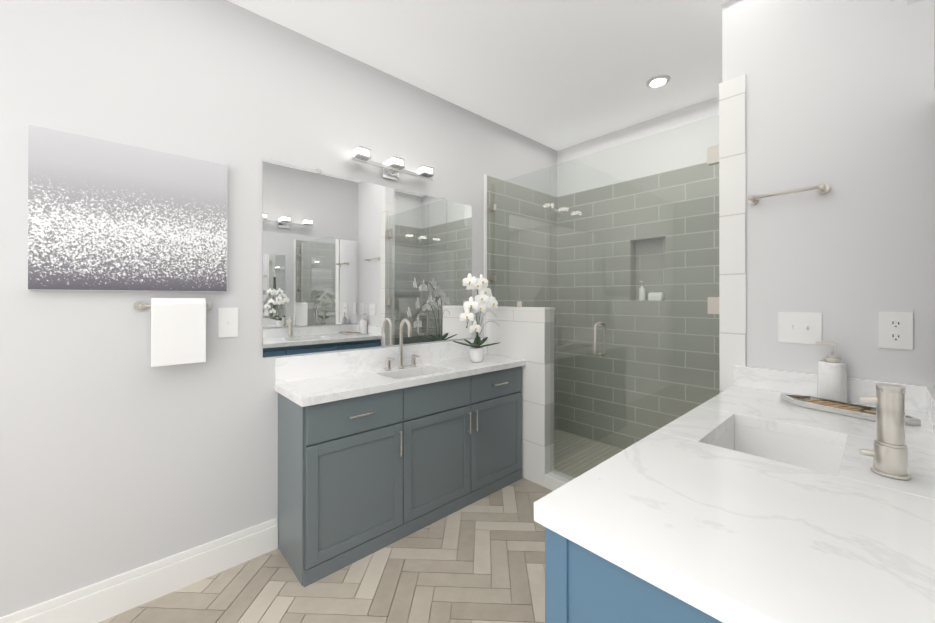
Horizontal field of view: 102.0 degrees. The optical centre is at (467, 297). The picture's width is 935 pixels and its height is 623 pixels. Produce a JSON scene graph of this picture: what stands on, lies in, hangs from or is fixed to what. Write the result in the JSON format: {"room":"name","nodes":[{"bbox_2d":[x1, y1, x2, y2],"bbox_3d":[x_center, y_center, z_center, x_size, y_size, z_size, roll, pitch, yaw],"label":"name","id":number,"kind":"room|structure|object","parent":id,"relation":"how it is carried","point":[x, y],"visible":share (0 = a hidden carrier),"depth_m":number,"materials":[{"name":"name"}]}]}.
{"room":"bathroom","nodes":[
{"label":"bathroom","id":0,"kind":"room"},
{"bbox_2d":[0,0,556,616],"bbox_3d":[-0.990,-0.069,2.250,5.350,2.900,0.150,0,0,-42],"label":"wall","id":1,"kind":"structure","parent":0,"point":[118,454],"depth_m":1.76,"materials":[{"name":"white paint"}]},
{"bbox_2d":[27,124,226,291],"bbox_3d":[-1.462,-0.350,1.692,0.660,0.640,0.034,0,0,-42],"label":"picture","id":2,"kind":"object","parent":1,"relation":"attached to","point":[105,215],"visible":0.96,"depth_m":1.64,"materials":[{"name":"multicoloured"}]},
{"bbox_2d":[0,518,277,622],"bbox_3d":[-1.977,1.294,1.233,2.525,0.170,0.016,0,0,-42],"label":"baseboard","id":3,"kind":"structure","parent":1,"relation":"attached to","point":[100,601],"depth_m":1.72,"materials":[{"name":"white wood"}]},
{"bbox_2d":[134,298,211,366],"bbox_3d":[-1.351,0.153,1.754,0.293,0.304,0.093,0,0,-42],"label":"towel rail","id":4,"kind":"object","parent":1,"relation":"attached to","point":[178,331],"visible":1,"depth_m":1.72,"materials":[{"name":"white fabric"}]},
{"bbox_2d":[218,308,237,337],"bbox_3d":[-1.218,0.125,1.929,0.088,0.150,0.016,0,0,-42],"label":"light switch","id":5,"kind":"object","parent":1,"relation":"attached to","point":[227,322],"visible":1,"depth_m":1.93,"materials":[{"name":"white plastic"}]},
{"bbox_2d":[263,159,471,356],"bbox_3d":[-0.534,-0.220,2.559,1.540,1.082,0.008,0,0,-42],"label":"mirror","id":6,"kind":"object","parent":1,"relation":"attached to","point":[348,263],"visible":1,"depth_m":2.40,"materials":[{"name":"silver metal"}]},
{"bbox_2d":[350,145,433,180],"bbox_3d":[-0.490,-0.864,2.527,0.620,0.120,0.117,0,0,-42],"label":"sconce","id":7,"kind":"object","parent":1,"relation":"attached to","point":[392,167],"visible":1,"depth_m":2.50,"materials":[{"name":"silver metal"}]},
{"bbox_2d":[484,174,486,337],"bbox_3d":[0.151,0.171,3.187,0.030,2.424,0.006,0,0,-42],"label":"trim","id":8,"kind":"structure","parent":1,"relation":"attached to","point":[485,241],"depth_m":3.19,"materials":[{"name":"white"}]},
{"bbox_2d":[98,477,551,622],"bbox_3d":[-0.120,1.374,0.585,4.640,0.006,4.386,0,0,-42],"label":"floor","id":9,"kind":"structure","parent":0,"point":[258,589],"depth_m":1.81,"materials":[{"name":"beige tile"}]},
{"bbox_2d":[275,338,525,586],"bbox_3d":[-0.306,0.856,2.474,1.646,1.050,0.435,0,0,-42],"label":"bathroom vanity","id":10,"kind":"object","parent":9,"relation":"on","point":[374,455],"visible":0.98,"depth_m":2.14,"materials":[{"name":"grey wood"}]},
{"bbox_2d":[385,319,419,369],"bbox_3d":[-0.416,0.304,2.518,0.244,0.332,0.136,0,0,-42],"label":"faucet","id":11,"kind":"object","parent":10,"relation":"on","point":[401,365],"visible":0.98,"depth_m":2.54,"materials":[{"name":"silver metal"}]},
{"bbox_2d":[453,273,500,361],"bbox_3d":[0.043,0.149,2.764,0.412,0.643,0.294,0,0,-42],"label":"orchid","id":12,"kind":"object","parent":10,"relation":"on","point":[482,302],"visible":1,"depth_m":2.72,"materials":[{"name":"white plant"}]},
{"bbox_2d":[554,430,622,477],"bbox_3d":[1.391,1.367,2.703,0.920,0.030,2.390,0,0,-42],"label":"pan","id":13,"kind":"object","parent":9,"relation":"on","point":[581,463],"depth_m":3.29,"materials":[{"name":"tile"}]},
{"bbox_2d":[534,389,934,622],"bbox_3d":[0.961,0.928,1.135,1.628,0.900,0.650,0,0,-42],"label":"bathroom vanity","id":14,"kind":"object","parent":9,"relation":"on","point":[584,584],"depth_m":0.98,"materials":[{"name":"blue"}]},
{"bbox_2d":[534,429,934,622],"bbox_3d":[0.596,0.457,0.794,0.650,0.040,0.638,0,0,-42],"label":"countertop","id":15,"kind":"structure","parent":14,"relation":"on","point":[752,538],"depth_m":0.71,"materials":[{"name":"white stone"}]},
{"bbox_2d":[816,341,847,401],"bbox_3d":[1.542,0.313,1.603,0.092,0.250,0.096,0,0,-42],"label":"soap dispenser","id":16,"kind":"object","parent":14,"relation":"on","point":[832,376],"visible":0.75,"depth_m":1.57,"materials":[{"name":"ceramic"}]},
{"bbox_2d":[780,394,920,425],"bbox_3d":[1.456,0.427,1.470,0.150,0.022,0.399,0,0,-29],"label":"tray","id":17,"kind":"object","parent":14,"relation":"on","point":[865,412],"visible":0.79,"depth_m":1.46,"materials":[{"name":"silver metal"}]},
{"bbox_2d":[859,383,911,479],"bbox_3d":[1.045,0.327,0.949,0.068,0.219,0.088,0,0,-42],"label":"faucet","id":18,"kind":"object","parent":14,"relation":"on","point":[888,453],"visible":1,"depth_m":0.93,"materials":[{"name":"silver metal"}]},
{"bbox_2d":[227,0,729,150],"bbox_3d":[0.275,-1.572,0.870,5.650,0.100,3.900,0,0,-42],"label":"ceiling","id":19,"kind":"structure","parent":0,"point":[556,75],"depth_m":2.33,"materials":[{"name":"white paint"}]},
{"bbox_2d":[646,75,670,87],"bbox_3d":[1.335,-1.511,2.651,0.156,0.013,0.156,0,0,-42],"label":"recessed light","id":20,"kind":"object","parent":19,"relation":"in","point":[657,81],"visible":1,"depth_m":2.63,"materials":[{"name":"white"}]},
{"bbox_2d":[487,306,554,486],"bbox_3d":[0.405,0.728,3.012,0.130,1.310,0.605,0,0,-42],"label":"wall","id":21,"kind":"structure","parent":0,"point":[523,333],"depth_m":2.83,"materials":[{"name":"white tile"}]},
{"bbox_2d":[545,470,574,490],"bbox_3d":[0.972,1.331,2.389,0.120,0.100,1.088,0,0,-42],"label":"sill","id":22,"kind":"structure","parent":21,"relation":"attached to","point":[554,480],"depth_m":2.71,"materials":[{"name":"white stone"}]},
{"bbox_2d":[490,115,719,479],"bbox_3d":[0.770,0.155,2.614,0.137,2.247,1.684,0,0,-42],"label":"glass","id":23,"kind":"object","parent":22,"relation":"on","point":[712,153],"visible":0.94,"depth_m":2.40,"materials":[{"name":"clear glass"}]},
{"bbox_2d":[487,175,556,430],"bbox_3d":[0.545,0.172,3.653,1.190,2.424,0.150,0,0,-42],"label":"tiled wall","id":24,"kind":"structure","parent":0,"point":[491,241],"depth_m":3.52,"materials":[{"name":"grey tile"}]},
{"bbox_2d":[557,96,719,448],"bbox_3d":[1.873,-0.067,3.045,0.250,2.900,2.540,0,0,-42],"label":"wall","id":25,"kind":"structure","parent":0,"point":[684,117],"depth_m":3.31,"materials":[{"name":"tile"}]},
{"bbox_2d":[639,281,644,299],"bbox_3d":[1.528,-0.063,3.312,0.051,0.170,0.052,0,0,-42],"label":"bottle","id":26,"kind":"object","parent":25,"relation":"in","point":[641,295],"depth_m":3.29,"materials":[{"name":"white plastic"}]},
{"bbox_2d":[648,292,664,300],"bbox_3d":[1.608,-0.013,3.223,0.072,0.070,0.134,0,0,-42],"label":"paper towel roll","id":27,"kind":"object","parent":25,"relation":"in","point":[659,297],"depth_m":3.19,"materials":[{"name":"white"}]},
{"bbox_2d":[722,0,934,387],"bbox_3d":[1.595,-0.070,1.741,0.120,2.900,0.690,0,0,-42],"label":"wall","id":28,"kind":"structure","parent":0,"point":[839,95],"depth_m":1.64,"materials":[{"name":"white paint"}]},
{"bbox_2d":[719,74,745,392],"bbox_3d":[1.344,-0.311,1.920,0.010,1.598,0.112,0,0,-42],"label":"trim","id":29,"kind":"structure","parent":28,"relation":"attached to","point":[732,222],"depth_m":1.92,"materials":[{"name":"white tile"}]},
{"bbox_2d":[747,184,829,204],"bbox_3d":[1.463,-0.480,1.743,0.072,0.044,0.293,0,0,-42],"label":"towel rail","id":30,"kind":"object","parent":28,"relation":"attached to","point":[819,188],"visible":1,"depth_m":1.71,"materials":[{"name":"silver metal"}]},
{"bbox_2d":[778,312,821,343],"bbox_3d":[1.514,0.137,1.728,0.016,0.142,0.150,0,0,-42],"label":"light switch","id":31,"kind":"object","parent":28,"relation":"attached to","point":[801,327],"visible":0.98,"depth_m":1.73,"materials":[{"name":"white plastic"}]},
{"bbox_2d":[734,365,925,412],"bbox_3d":[1.558,0.389,1.674,0.020,0.100,0.638,0,0,-42],"label":"backsplash","id":32,"kind":"structure","parent":28,"relation":"attached to","point":[772,380],"depth_m":1.71,"materials":[{"name":"white stone"}]},
{"bbox_2d":[879,312,912,349],"bbox_3d":[1.714,0.130,1.515,0.009,0.146,0.090,0,0,-42],"label":"electrical outlet","id":33,"kind":"object","parent":28,"relation":"attached to","point":[895,330],"visible":1,"depth_m":1.51,"materials":[{"name":"white plastic"}]},
{"bbox_2d":[934,0,934,89],"bbox_3d":[1.214,-0.072,0.824,1.920,2.900,0.150,0,0,-42],"label":"wall","id":34,"kind":"structure","parent":0,"point":[934,44],"depth_m":1.43,"materials":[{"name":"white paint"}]},
{"bbox_2d":[890,0,919,5],"bbox_3d":[1.064,-0.867,0.871,0.620,0.120,0.117,0,0,-42],"label":"sconce","id":35,"kind":"object","parent":34,"relation":"attached to","point":[909,2],"visible":1,"depth_m":1.08,"materials":[{"name":"silver metal"}]},
{"bbox_2d":[926,386,934,440],"bbox_3d":[1.162,0.388,0.893,1.618,0.100,0.020,0,0,-42],"label":"backsplash","id":36,"kind":"structure","parent":34,"relation":"attached to","point":[930,391],"depth_m":1.32,"materials":[{"name":"white stone"}]},
{"bbox_2d":[931,90,934,385],"bbox_3d":[1.196,-0.221,0.916,1.577,1.087,0.008,0,0,-42],"label":"mirror","id":37,"kind":"object","parent":34,"relation":"attached to","point":[933,238],"visible":1,"depth_m":1.40,"materials":[{"name":"silver metal"}]}
]}

